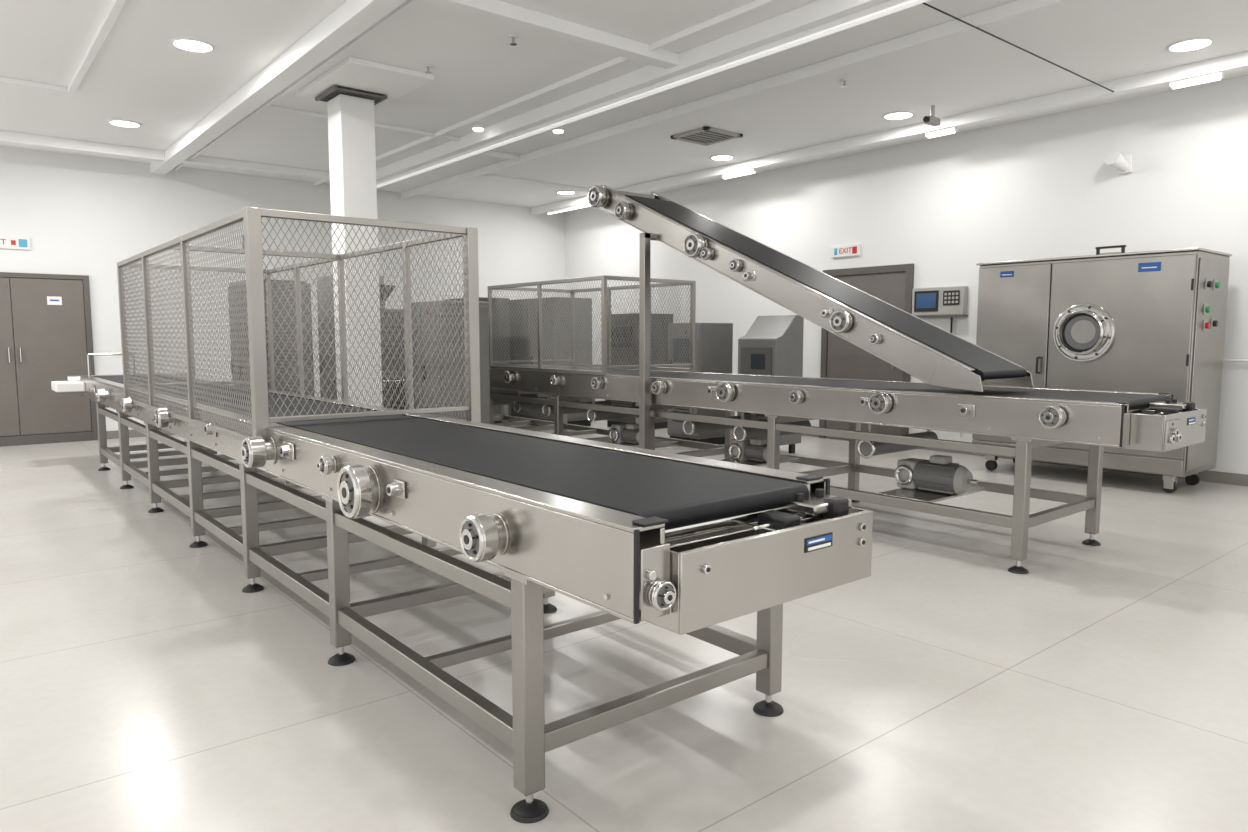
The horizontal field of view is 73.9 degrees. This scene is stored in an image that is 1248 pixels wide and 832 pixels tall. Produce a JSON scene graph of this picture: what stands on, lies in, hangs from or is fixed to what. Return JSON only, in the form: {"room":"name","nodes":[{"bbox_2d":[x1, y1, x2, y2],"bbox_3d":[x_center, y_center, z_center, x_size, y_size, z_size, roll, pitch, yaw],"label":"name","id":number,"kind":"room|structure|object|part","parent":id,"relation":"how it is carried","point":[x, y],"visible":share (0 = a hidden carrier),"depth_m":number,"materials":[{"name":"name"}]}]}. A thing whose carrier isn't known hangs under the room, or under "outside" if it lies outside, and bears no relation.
{"room":"factory floor","nodes":[
{"label":"factory floor","id":0,"kind":"room"},
{"bbox_2d":[0,146,564,436],"bbox_3d":[-6.786,-1.613,11.667,14.450,3.800,0.200,-4,7,-39],"label":"wall","id":1,"kind":"structure","parent":0,"point":[80,215],"depth_m":11.83,"materials":[{"name":"paint"}]},
{"bbox_2d":[0,236,30,249],"bbox_3d":[-7.860,-2.212,10.572,0.480,0.160,0.033,-4,7,-39],"label":"exit sign","id":2,"kind":"object","parent":1,"relation":"attached to","point":[6,242],"visible":1,"depth_m":10.61,"materials":[{"name":"white paint"}]},
{"bbox_2d":[0,277,91,435],"bbox_3d":[-7.837,-0.758,10.682,1.572,2.025,0.106,-4,7,-39],"label":"double door","id":3,"kind":"structure","parent":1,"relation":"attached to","point":[51,338],"depth_m":10.86,"materials":[{"name":"paint"}]},
{"bbox_3d":[-7.822,-0.784,10.662,0.142,0.198,0.061,-4,7,-39],"label":"handle","id":4,"kind":"part","parent":3,"relation":"part of","materials":[{"name":"silver metal"}]},
{"bbox_2d":[47,296,61,304],"bbox_3d":[-7.484,-1.515,10.908,0.160,0.110,0.005,-4,7,-39],"label":"notice","id":5,"kind":"object","parent":3,"relation":"attached to","point":[49,302],"visible":1,"depth_m":10.90,"materials":[{"name":"white paint"}]},
{"bbox_2d":[0,272,97,446],"bbox_3d":[-7.851,-0.727,10.703,1.720,2.220,0.060,-4,7,-39],"label":"frame","id":6,"kind":"object","parent":1,"relation":"attached to","point":[90,435],"visible":0.9,"depth_m":11.09,"materials":[{"name":"paint"}]},
{"bbox_2d":[106,429,174,438],"bbox_3d":[-6.724,0.232,11.754,14.435,0.110,0.015,-4,7,-39],"label":"baseboard","id":7,"kind":"structure","parent":1,"relation":"attached to","point":[132,433],"depth_m":11.61,"materials":[{"name":"paint"}]},
{"bbox_2d":[336,85,384,95],"bbox_3d":[-2.667,-3.123,8.116,0.490,0.020,0.490,-4,7,-39],"label":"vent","id":8,"kind":"object","parent":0,"point":[348,88],"depth_m":7.93,"materials":[{"name":"black metal"}]},
{"bbox_2d":[0,420,1247,831],"bbox_3d":[-0.901,0.993,4.876,14.650,0.100,18.500,-4,7,-39],"label":"floor","id":9,"kind":"structure","parent":0,"point":[1104,687],"depth_m":3.30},
{"bbox_2d":[228,279,305,380],"bbox_3d":[-4.254,-0.570,9.947,0.635,2.050,1.012,-4,7,-39],"label":"tall cabinet","id":10,"kind":"object","parent":9,"relation":"on","point":[288,281],"visible":0.02,"depth_m":9.94,"materials":[{"name":"metal"}]},
{"bbox_3d":[-4.482,-0.598,9.764,0.015,1.860,0.970,-4,7,-39],"label":"door","id":11,"kind":"part","parent":10,"relation":"part of","materials":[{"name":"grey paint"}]},
{"bbox_2d":[236,282,313,395],"bbox_3d":[-3.708,-0.413,8.820,0.535,1.950,0.862,-4,7,-39],"label":"tall cabinet","id":12,"kind":"object","parent":9,"relation":"on","point":[274,287],"visible":0.06,"depth_m":8.50,"materials":[{"name":"metal"}]},
{"bbox_3d":[-3.898,-0.443,8.669,0.015,1.760,0.820,-4,7,-39],"label":"door","id":13,"kind":"part","parent":12,"relation":"part of","materials":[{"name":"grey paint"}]},
{"bbox_3d":[-3.425,-0.427,8.500,0.460,1.760,0.012,-4,7,-39],"label":"panel","id":14,"kind":"part","parent":12,"relation":"part of","materials":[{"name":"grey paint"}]},
{"bbox_2d":[317,276,384,398],"bbox_3d":[-3.437,-0.671,10.482,0.585,2.150,0.812,-4,7,-39],"label":"tall cabinet","id":15,"kind":"object","parent":9,"relation":"on","point":[328,277],"visible":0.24,"depth_m":10.35,"materials":[{"name":"metal"}]},
{"bbox_3d":[-3.646,-0.701,10.315,0.015,1.960,0.770,-4,7,-39],"label":"door","id":16,"kind":"part","parent":15,"relation":"part of","materials":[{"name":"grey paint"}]},
{"bbox_2d":[327,94,382,406],"bbox_3d":[-2.674,-1.242,8.296,0.340,3.700,0.340,-4,7,-39],"label":"column","id":17,"kind":"structure","parent":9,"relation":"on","point":[351,119],"depth_m":8.10,"materials":[{"name":"white paint"}]},
{"bbox_2d":[315,85,386,104],"bbox_3d":[-2.668,-3.107,8.110,0.520,0.030,0.520,-4,7,-39],"label":"collar slats","id":18,"kind":"object","parent":17,"relation":"on","point":[333,91],"visible":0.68,"depth_m":8.00,"materials":[{"name":"grey metal"}]},
{"bbox_2d":[332,285,404,409],"bbox_3d":[-2.837,-0.516,9.537,0.870,2.021,0.950,-4,7,-39],"label":"machine","id":19,"kind":"object","parent":9,"relation":"on","point":[389,286],"visible":0.16,"depth_m":9.45,"materials":[{"name":"metal"}]},
{"bbox_3d":[-2.495,-0.088,9.373,0.240,0.240,0.200,-4,7,-39],"label":"motor","id":20,"kind":"part","parent":19,"relation":"part of","materials":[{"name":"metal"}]},
{"bbox_2d":[403,300,489,423],"bbox_3d":[-1.884,-0.313,8.775,0.585,1.760,0.862,-4,7,-39],"label":"tall cabinet","id":21,"kind":"object","parent":9,"relation":"on","point":[483,306],"visible":0.37,"depth_m":8.44,"materials":[{"name":"metal"}]},
{"bbox_3d":[-2.093,-0.342,8.608,0.015,1.570,0.820,-4,7,-39],"label":"door","id":22,"kind":"part","parent":21,"relation":"part of","materials":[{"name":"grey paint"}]},
{"bbox_3d":[-1.601,-0.328,8.455,0.510,1.570,0.012,-4,7,-39],"label":"panel","id":23,"kind":"part","parent":21,"relation":"part of","materials":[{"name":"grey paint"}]},
{"bbox_2d":[51,353,872,822],"bbox_3d":[-2.770,0.221,6.059,1.450,1.212,10.014,-4,7,-39],"label":"conveyor","id":24,"kind":"object","parent":9,"relation":"on","point":[680,544],"visible":0.98,"depth_m":2.72,"materials":[{"name":"metal"}]},
{"bbox_3d":[-5.931,-0.594,9.610,0.474,0.262,0.024,-4,7,-39],"label":"handle","id":25,"kind":"part","parent":24,"relation":"part of","materials":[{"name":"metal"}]},
{"bbox_3d":[-3.168,-0.016,5.794,0.012,0.102,7.589,-4,7,-39],"label":"bearing plate","id":26,"kind":"part","parent":24,"relation":"part of","materials":[{"name":"metal"}]},
{"bbox_2d":[117,207,480,441],"bbox_3d":[-2.546,-0.632,5.898,1.250,1.300,3.862,-4,7,-39],"label":"guard","id":27,"kind":"object","parent":24,"relation":"attached to","point":[251,217],"visible":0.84,"depth_m":4.82,"materials":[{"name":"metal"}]},
{"bbox_3d":[-2.477,0.205,5.893,1.115,0.055,8.150,-4,7,-39],"label":"rail","id":28,"kind":"part","parent":24,"relation":"part of","materials":[{"name":"metal"}]},
{"bbox_3d":[-2.477,0.628,5.933,1.115,0.065,8.150,-4,7,-39],"label":"rail","id":29,"kind":"part","parent":24,"relation":"part of","materials":[{"name":"metal"}]},
{"bbox_3d":[-2.477,0.780,5.947,1.089,0.060,8.244,-4,7,-39],"label":"foot stem","id":30,"kind":"part","parent":24,"relation":"part of","materials":[{"name":"metal"}]},
{"bbox_3d":[-2.744,-0.013,6.021,0.930,0.229,9.850,-4,7,-39],"label":"plate","id":31,"kind":"part","parent":24,"relation":"part of","materials":[{"name":"metal"}]},
{"bbox_3d":[0.336,0.367,2.291,0.022,0.175,0.902,5,7,40],"label":"plate","id":32,"kind":"part","parent":24,"relation":"part of","materials":[{"name":"metal"}]},
{"bbox_2d":[807,534,831,545],"bbox_3d":[0.544,0.345,2.311,0.110,0.015,0.001,-4,7,-39],"label":"print","id":33,"kind":"object","parent":24,"relation":"on","point":[812,539],"depth_m":2.31},
{"bbox_2d":[445,297,510,422],"bbox_3d":[-2.336,-0.854,13.193,0.635,2.000,1.012,-4,7,-39],"label":"tall cabinet","id":34,"kind":"object","parent":9,"relation":"on","point":[497,408],"visible":0.02,"depth_m":12.86,"materials":[{"name":"metal"}]},
{"bbox_3d":[-2.005,-0.863,12.815,0.560,1.810,0.012,-4,7,-39],"label":"panel","id":35,"kind":"part","parent":34,"relation":"part of","materials":[{"name":"grey paint"}]},
{"bbox_2d":[510,297,591,425],"bbox_3d":[-1.221,-0.867,13.332,0.735,2.000,1.412,-4,7,-39],"label":"tall cabinet","id":36,"kind":"object","parent":9,"relation":"on","point":[581,419],"visible":0.36,"depth_m":12.89,"materials":[{"name":"metal"}]},
{"bbox_3d":[-0.763,-0.862,12.800,0.660,1.810,0.012,-4,7,-39],"label":"panel","id":37,"kind":"part","parent":36,"relation":"part of","materials":[{"name":"grey paint"}]},
{"bbox_2d":[607,313,672,428],"bbox_3d":[0.222,-0.696,12.849,0.735,1.750,0.812,-4,7,-39],"label":"tall cabinet","id":38,"kind":"object","parent":9,"relation":"on","point":[660,423],"visible":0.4,"depth_m":12.57,"materials":[{"name":"metal"}]},
{"bbox_3d":[-0.044,-0.720,12.634,0.015,1.560,0.770,-4,7,-39],"label":"door","id":39,"kind":"part","parent":38,"relation":"part of","materials":[{"name":"grey paint"}]},
{"bbox_3d":[0.490,-0.712,12.548,0.660,1.560,0.012,-4,7,-39],"label":"panel","id":40,"kind":"part","parent":38,"relation":"part of","materials":[{"name":"grey paint"}]},
{"bbox_2d":[667,323,732,444],"bbox_3d":[0.989,-0.425,10.908,0.635,1.580,0.612,-4,7,-39],"label":"cabinet","id":41,"kind":"object","parent":9,"relation":"on","point":[713,341],"visible":0.52,"depth_m":10.67,"materials":[{"name":"metal"}]},
{"bbox_3d":[0.761,-0.453,10.725,0.015,1.390,0.570,-4,7,-39],"label":"door","id":42,"kind":"part","parent":41,"relation":"part of","materials":[{"name":"grey paint"}]},
{"bbox_3d":[1.193,-0.449,10.684,0.560,1.390,0.012,-4,7,-39],"label":"panel","id":43,"kind":"part","parent":41,"relation":"part of","materials":[{"name":"grey paint"}]},
{"bbox_2d":[737,315,803,452],"bbox_3d":[1.760,-0.385,10.060,0.520,1.660,0.600,-4,7,-39],"label":"console","id":44,"kind":"object","parent":9,"relation":"on","point":[773,345],"visible":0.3,"depth_m":9.86,"materials":[{"name":"grey paint"}]},
{"bbox_2d":[744,412,766,421],"bbox_3d":[1.562,-0.046,9.929,0.007,0.210,0.400,-4,7,-39],"label":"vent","id":45,"kind":"object","parent":44,"relation":"attached to","point":[761,417],"depth_m":9.86,"materials":[{"name":"metal"}]},
{"bbox_3d":[1.569,-0.330,9.908,0.015,0.980,0.480,-4,7,-39],"label":"panel","id":46,"kind":"part","parent":44,"relation":"part of","materials":[{"name":"grey paint"}]},
{"bbox_2d":[588,185,1033,448],"bbox_3d":[1.164,-0.643,6.660,0.807,2.819,3.856,-4,7,-39],"label":"conveyor","id":47,"kind":"object","parent":9,"relation":"on","point":[933,355],"visible":0.94,"depth_m":6.22,"materials":[{"name":"metal"}]},
{"bbox_3d":[0.183,-0.484,7.326,0.070,2.225,0.070,-4,7,-39],"label":"support post","id":48,"kind":"part","parent":47,"relation":"part of","materials":[{"name":"metal"}]},
{"bbox_3d":[1.198,-0.908,6.146,0.012,0.374,0.845,-4,7,-39],"label":"bearing plate","id":49,"kind":"part","parent":47,"relation":"part of","materials":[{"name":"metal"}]},
{"bbox_3d":[2.324,-0.282,5.377,0.680,0.209,0.357,-4,7,-39],"label":"toe plate","id":50,"kind":"part","parent":47,"relation":"part of","materials":[{"name":"metal"}]},
{"bbox_2d":[490,363,1206,573],"bbox_3d":[0.005,0.066,8.543,1.248,1.050,10.072,-4,7,-39],"label":"conveyor","id":51,"kind":"object","parent":9,"relation":"on","point":[1034,417],"visible":0.76,"depth_m":5.80,"materials":[{"name":"metal"}]},
{"bbox_2d":[488,275,695,374],"bbox_3d":[-0.407,-0.968,9.015,1.200,0.931,2.148,-4,7,-39],"label":"guard","id":52,"kind":"object","parent":51,"relation":"on","point":[605,291],"visible":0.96,"depth_m":8.67,"materials":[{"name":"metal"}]},
{"bbox_3d":[-0.068,-0.141,8.679,1.100,0.055,8.870,-4,7,-39],"label":"rail","id":53,"kind":"part","parent":51,"relation":"part of","materials":[{"name":"metal"}]},
{"bbox_3d":[-0.068,0.283,8.719,1.100,0.065,8.870,-4,7,-39],"label":"rail","id":54,"kind":"part","parent":51,"relation":"part of","materials":[{"name":"metal"}]},
{"bbox_3d":[1.142,0.401,7.116,0.830,0.034,3.680,-4,7,-39],"label":"motor mount plate","id":55,"kind":"part","parent":51,"relation":"part of","materials":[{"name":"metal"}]},
{"bbox_3d":[-0.027,-0.342,8.610,1.140,0.234,9.870,-4,7,-39],"label":"plate","id":56,"kind":"part","parent":51,"relation":"part of","materials":[{"name":"metal"}]},
{"bbox_3d":[1.416,-0.120,5.954,0.012,0.087,2.292,-4,7,-39],"label":"bearing plate","id":57,"kind":"part","parent":51,"relation":"part of","materials":[{"name":"metal"}]},
{"bbox_3d":[-0.068,0.514,8.742,1.074,0.060,8.964,-4,7,-39],"label":"foot stem","id":58,"kind":"part","parent":51,"relation":"part of","materials":[{"name":"metal"}]},
{"bbox_3d":[3.069,0.040,4.859,0.016,0.180,1.107,5,8,44],"label":"plate","id":59,"kind":"part","parent":51,"relation":"part of","materials":[{"name":"metal"}]},
{"bbox_2d":[972,245,1231,492],"bbox_3d":[4.598,-0.507,8.178,0.997,2.260,2.010,-4,7,-39],"label":"machine","id":60,"kind":"object","parent":9,"relation":"on","point":[1145,321],"visible":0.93,"depth_m":7.64,"materials":[{"name":"metal"}]},
{"bbox_3d":[4.069,-0.500,8.159,0.061,0.168,0.022,-4,7,-39],"label":"handle","id":61,"kind":"part","parent":60,"relation":"part of","materials":[{"name":"silver metal"}]},
{"bbox_3d":[4.317,-0.784,7.817,0.015,0.344,0.344,-4,7,-39],"label":"porthole glass","id":62,"kind":"part","parent":60,"relation":"part of","materials":[{"name":"grey glass"}]},
{"bbox_3d":[4.625,-1.565,7.892,0.030,0.100,0.260,-4,7,-39],"label":"handle","id":63,"kind":"part","parent":60,"relation":"part of","materials":[{"name":"metal"}]},
{"bbox_3d":[5.260,-0.460,7.474,0.790,1.860,0.012,-4,7,-39],"label":"panel","id":64,"kind":"part","parent":60,"relation":"part of","materials":[{"name":"metal"}]},
{"bbox_2d":[0,0,1247,211],"bbox_3d":[-0.901,-2.890,4.506,14.650,0.100,18.500,-4,7,-39],"label":"ceiling","id":65,"kind":"structure","parent":0,"point":[137,74],"depth_m":7.57,"materials":[{"name":"paint"}]},
{"bbox_2d":[0,76,67,92],"bbox_3d":[-7.740,-2.966,6.097,6.100,0.050,0.060,-4,7,-39],"label":"trim","id":66,"kind":"structure","parent":65,"relation":"attached to","point":[5,80],"depth_m":7.83,"materials":[{"name":"paint"}]},
{"bbox_2d":[0,130,164,162],"bbox_3d":[-8.875,-3.159,8.496,7.400,0.120,0.200,-4,7,-39],"label":"trim","id":67,"kind":"structure","parent":65,"relation":"attached to","point":[6,137],"depth_m":10.19,"materials":[{"name":"paint"}]},
{"bbox_2d":[67,0,125,93],"bbox_3d":[-0.666,-2.610,2.354,0.060,0.050,14.850,-4,7,-39],"label":"trim","id":68,"kind":"structure","parent":65,"relation":"attached to","point":[115,7],"depth_m":6.67,"materials":[{"name":"paint"}]},
{"bbox_2d":[108,119,140,127],"bbox_3d":[-5.622,-3.296,9.347,0.326,0.025,0.326,-4,7,-39],"label":"recessed light","id":69,"kind":"object","parent":65,"relation":"in","point":[117,122],"visible":1,"depth_m":9.33,"materials":[{"name":"white paint"}]},
{"bbox_2d":[170,37,214,52],"bbox_3d":[-3.553,-3.058,6.839,0.326,0.025,0.326,-4,7,-39],"label":"recessed light","id":70,"kind":"object","parent":65,"relation":"in","point":[183,43],"visible":1,"depth_m":6.83,"materials":[{"name":"white paint"}]},
{"bbox_2d":[182,155,329,180],"bbox_3d":[-4.926,-3.473,11.692,2.420,0.100,0.150,-4,7,-39],"label":"trim","id":71,"kind":"structure","parent":65,"relation":"attached to","point":[199,160],"depth_m":11.50,"materials":[{"name":"paint"}]},
{"bbox_2d":[150,0,417,174],"bbox_3d":[-0.710,-2.773,4.545,0.180,0.140,18.300,-4,7,-39],"label":"trim","id":72,"kind":"structure","parent":65,"relation":"attached to","point":[352,18],"depth_m":7.18,"materials":[{"name":"paint"}]},
{"bbox_2d":[258,105,459,140],"bbox_3d":[-2.930,-3.273,9.270,2.420,0.040,0.060,-4,7,-39],"label":"trim","id":73,"kind":"structure","parent":65,"relation":"attached to","point":[271,107],"depth_m":9.39,"materials":[{"name":"paint"}]},
{"bbox_2d":[295,56,433,110],"bbox_3d":[-2.495,-3.139,7.912,0.800,0.050,1.400,-4,7,-39],"label":"capital","id":74,"kind":"object","parent":65,"relation":"attached to","point":[395,82],"visible":0.75,"depth_m":7.64,"materials":[{"name":"paint"}]},
{"bbox_2d":[424,64,432,73],"bbox_3d":[-1.738,-3.080,7.372,0.080,0.065,0.080,-4,7,-39],"label":"sprinkler head","id":75,"kind":"object","parent":65,"relation":"attached to","point":[428,66],"visible":1,"depth_m":7.36},
{"bbox_2d":[472,122,484,131],"bbox_3d":[-1.647,-3.266,9.379,0.140,0.075,0.140,-4,7,-39],"label":"spotlight fixture","id":76,"kind":"object","parent":65,"relation":"attached to","point":[477,126],"visible":0.94,"depth_m":9.33,"materials":[{"name":"white paint"}]},
{"bbox_2d":[479,150,519,160],"bbox_3d":[-1.716,-3.407,10.779,0.820,0.060,0.060,-4,7,-39],"label":"trim","id":77,"kind":"structure","parent":65,"relation":"attached to","point":[487,153],"depth_m":10.84,"materials":[{"name":"paint"}]},
{"bbox_2d":[508,34,517,45],"bbox_3d":[-0.886,-3.011,6.652,0.080,0.065,0.080,-4,7,-39],"label":"sprinkler head","id":78,"kind":"object","parent":65,"relation":"attached to","point":[513,37],"visible":1,"depth_m":6.64},
{"bbox_2d":[477,174,589,192],"bbox_3d":[-1.275,-3.613,12.943,2.500,0.060,0.060,-4,7,-39],"label":"trim","id":79,"kind":"structure","parent":65,"relation":"attached to","point":[491,177],"depth_m":12.82,"materials":[{"name":"paint"}]},
{"bbox_2d":[314,0,778,185],"bbox_3d":[0.982,-2.950,5.925,0.040,0.050,18.300,-4,7,-39],"label":"trim","id":80,"kind":"structure","parent":65,"relation":"attached to","point":[757,4],"depth_m":7.49,"materials":[{"name":"paint"}]},
{"bbox_2d":[417,0,678,68],"bbox_3d":[-0.515,-2.965,6.345,2.420,0.100,0.150,-4,7,-39],"label":"trim","id":81,"kind":"structure","parent":65,"relation":"attached to","point":[498,11],"depth_m":6.30,"materials":[{"name":"paint"}]},
{"bbox_2d":[552,125,563,133],"bbox_3d":[-0.750,-3.274,9.469,0.140,0.075,0.140,-4,7,-39],"label":"spotlight fixture","id":82,"kind":"object","parent":65,"relation":"attached to","point":[560,129],"visible":0.73,"depth_m":9.43,"materials":[{"name":"white paint"}]},
{"bbox_2d":[556,190,575,194],"bbox_3d":[-0.963,-3.720,13.801,0.326,0.025,0.326,-4,7,-39],"label":"recessed light","id":83,"kind":"object","parent":65,"relation":"in","point":[565,192],"visible":0.98,"depth_m":13.78,"materials":[{"name":"white paint"}]},
{"bbox_2d":[547,203,589,213],"bbox_3d":[-0.942,-3.653,14.604,0.060,0.055,1.400,-4,7,-39],"label":"ceiling light","id":84,"kind":"object","parent":65,"relation":"attached to","point":[584,204],"visible":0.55,"depth_m":14.60,"materials":[{"name":"paint"}]},
{"bbox_2d":[376,0,929,187],"bbox_3d":[1.338,-2.933,6.220,0.280,0.140,18.300,-4,7,-39],"label":"ceiling beam","id":85,"kind":"structure","parent":65,"relation":"attached to","point":[817,13],"depth_m":7.34,"materials":[{"name":"paint"}]},
{"bbox_2d":[670,126,742,145],"bbox_3d":[0.984,-3.338,9.906,0.610,0.032,0.610,-4,7,-39],"label":"ceiling air vent","id":86,"kind":"object","parent":65,"relation":"attached to","point":[706,135],"depth_m":9.88,"materials":[{"name":"grey metal"}]},
{"bbox_2d":[710,154,733,160],"bbox_3d":[1.316,-3.465,11.117,0.326,0.025,0.326,-4,7,-39],"label":"recessed light","id":87,"kind":"object","parent":65,"relation":"in","point":[722,157],"visible":1,"depth_m":11.09,"materials":[{"name":"white paint"}]},
{"bbox_2d":[401,0,1072,198],"bbox_3d":[2.103,-3.012,6.843,0.060,0.100,18.300,-4,7,-39],"label":"ceiling beam","id":88,"kind":"structure","parent":65,"relation":"attached to","point":[1017,8],"depth_m":7.54,"materials":[{"name":"paint"}]},
{"bbox_2d":[722,169,756,178],"bbox_3d":[1.597,-3.360,11.527,0.060,0.055,0.600,-4,7,-39],"label":"ceiling light","id":89,"kind":"object","parent":65,"relation":"attached to","point":[750,171],"visible":1,"depth_m":11.49,"materials":[{"name":"paint"}]},
{"bbox_2d":[723,172,754,178],"bbox_3d":[1.597,-3.341,11.529,0.044,0.016,0.560,-4,7,-39],"label":"diffuser","id":90,"kind":"object","parent":89,"relation":"attached to","point":[736,174],"depth_m":11.55,"materials":[{"name":"white plastic"}]},
{"bbox_2d":[840,78,848,87],"bbox_3d":[2.067,-3.119,7.779,0.080,0.065,0.080,-4,7,-39],"label":"sprinkler head","id":91,"kind":"object","parent":65,"relation":"attached to","point":[844,80],"visible":1,"depth_m":7.77},
{"bbox_2d":[530,51,1247,214],"bbox_3d":[4.104,-3.158,8.481,0.120,0.120,18.300,-4,7,-39],"label":"ceiling beam","id":92,"kind":"structure","parent":65,"relation":"attached to","point":[1238,61],"depth_m":8.89,"materials":[{"name":"paint"}]},
{"bbox_2d":[883,111,913,119],"bbox_3d":[2.977,-3.264,9.010,0.326,0.025,0.326,-4,7,-39],"label":"recessed light","id":93,"kind":"object","parent":65,"relation":"in","point":[896,115],"visible":1,"depth_m":8.99,"materials":[{"name":"white paint"}]},
{"bbox_2d":[923,105,940,125],"bbox_3d":[3.208,-3.139,8.653,0.230,0.190,0.080,-4,7,-39],"label":"security camera","id":94,"kind":"object","parent":65,"relation":"attached to","point":[931,120],"visible":1,"depth_m":8.64,"materials":[{"name":"grey paint"}]},
{"bbox_2d":[925,127,957,137],"bbox_3d":[3.517,-3.138,9.200,0.060,0.055,0.350,-4,7,-39],"label":"ceiling light","id":95,"kind":"object","parent":65,"relation":"attached to","point":[952,130],"visible":1,"depth_m":9.17,"materials":[{"name":"paint"}]},
{"bbox_2d":[927,131,954,137],"bbox_3d":[3.517,-3.119,9.202,0.044,0.016,0.310,-4,7,-39],"label":"diffuser","id":96,"kind":"object","parent":95,"relation":"attached to","point":[935,133],"depth_m":9.21,"materials":[{"name":"white plastic"}]},
{"bbox_2d":[922,2,1113,91],"bbox_3d":[3.299,-2.943,6.732,3.360,0.012,0.012,-4,7,-39],"label":"trim","id":97,"kind":"structure","parent":65,"relation":"attached to","point":[924,3],"depth_m":6.51,"materials":[{"name":"paint"}]},
{"bbox_2d":[1167,37,1213,51],"bbox_3d":[4.660,-3.057,6.830,0.326,0.025,0.326,-4,7,-39],"label":"recessed light","id":98,"kind":"object","parent":65,"relation":"in","point":[1191,44],"visible":1,"depth_m":6.81,"materials":[{"name":"white paint"}]},
{"bbox_2d":[1169,72,1223,88],"bbox_3d":[5.056,-2.961,7.335,0.060,0.055,0.400,-4,7,-39],"label":"ceiling light","id":99,"kind":"object","parent":65,"relation":"attached to","point":[1215,76],"visible":1,"depth_m":7.31,"materials":[{"name":"paint"}]},
{"bbox_2d":[1172,77,1220,88],"bbox_3d":[5.056,-2.941,7.337,0.044,0.016,0.360,-4,7,-39],"label":"diffuser","id":100,"kind":"object","parent":99,"relation":"attached to","point":[1198,80],"depth_m":7.33,"materials":[{"name":"white plastic"}]},
{"bbox_2d":[565,75,1247,474],"bbox_3d":[4.682,-1.383,9.256,0.200,3.800,18.500,-4,7,-39],"label":"wall","id":101,"kind":"structure","parent":0,"point":[1042,187],"depth_m":9.58,"materials":[{"name":"paint"}]},
{"bbox_2d":[831,244,859,257],"bbox_3d":[2.961,-2.207,11.099,0.033,0.150,0.440,-4,7,-39],"label":"exit sign","id":102,"kind":"object","parent":101,"relation":"attached to","point":[854,249],"visible":1,"depth_m":11.08,"materials":[{"name":"white paint"}]},
{"bbox_2d":[825,272,905,439],"bbox_3d":[3.178,-0.756,10.974,0.030,2.205,1.170,-4,7,-39],"label":"door","id":103,"kind":"structure","parent":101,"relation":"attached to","point":[845,360],"depth_m":10.91,"materials":[{"name":"paint"}]},
{"bbox_2d":[819,264,913,437],"bbox_3d":[3.170,-0.797,10.963,0.050,2.310,1.360,-4,7,-39],"label":"frame","id":104,"kind":"object","parent":101,"relation":"attached to","point":[908,268],"visible":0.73,"depth_m":10.72,"materials":[{"name":"paint"}]},
{"bbox_2d":[912,286,967,317],"bbox_3d":[3.816,-1.380,10.063,0.120,0.360,0.700,-4,7,-39],"label":"housing","id":105,"kind":"object","parent":101,"relation":"attached to","point":[961,309],"depth_m":9.95,"materials":[{"name":"grey paint"}]},
{"bbox_2d":[914,290,938,311],"bbox_3d":[3.693,-1.402,10.141,0.008,0.250,0.320,-4,7,-39],"label":"screen bezel","id":106,"kind":"object","parent":105,"relation":"attached to","point":[935,291],"visible":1,"depth_m":10.14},
{"bbox_2d":[916,293,935,308],"bbox_3d":[3.689,-1.407,10.138,0.004,0.180,0.260,-4,7,-39],"label":"screen","id":107,"kind":"object","parent":106,"relation":"in","point":[925,300],"depth_m":10.13,"materials":[{"name":"glass"}]},
{"bbox_3d":[3.816,-1.210,10.079,0.120,0.020,0.700,-4,7,-39],"label":"lip","id":108,"kind":"part","parent":105,"relation":"part of","materials":[{"name":"grey metal"}]},
{"bbox_2d":[943,290,959,304],"bbox_3d":[3.899,-1.408,9.889,0.008,0.170,0.210,-4,7,-39],"label":"keypad","id":109,"kind":"object","parent":105,"relation":"attached to","point":[955,291],"visible":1,"depth_m":9.88,"materials":[{"name":"plastic"}]},
{"bbox_2d":[944,292,957,303],"bbox_3d":[3.896,-1.406,9.883,0.006,0.126,0.174,-4,7,-39],"label":"keys","id":110,"kind":"object","parent":109,"relation":"attached to","point":[953,293],"visible":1,"depth_m":9.88,"materials":[{"name":"grey paint"}]},
{"bbox_2d":[950,317,952,332],"bbox_3d":[3.931,-1.019,9.972,0.024,0.340,0.024,-4,7,-39],"label":"cable","id":111,"kind":"object","parent":105,"relation":"hanging from","point":[951,323],"depth_m":9.96,"materials":[{"name":"rubber"}]},
{"bbox_2d":[801,433,1247,485],"bbox_3d":[4.662,0.467,9.286,0.015,0.110,18.300,-4,7,-39],"label":"baseboard","id":112,"kind":"structure","parent":101,"relation":"attached to","point":[1207,476],"depth_m":8.07,"materials":[{"name":"paint"}]},
{"bbox_2d":[959,359,1247,436],"bbox_3d":[6.609,0.057,6.831,0.024,0.992,8.112,-4,7,-39],"label":"conduit","id":113,"kind":"object","parent":101,"relation":"attached to","point":[1224,360],"visible":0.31,"depth_m":7.82,"materials":[{"name":"grey metal"}]},
{"bbox_2d":[1106,151,1132,173],"bbox_3d":[5.013,-2.572,8.410,0.251,0.208,0.149,-3,6,-25],"label":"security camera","id":114,"kind":"object","parent":101,"relation":"attached to","point":[1123,163],"visible":1,"depth_m":8.38,"materials":[{"name":"white paint"}]}
]}

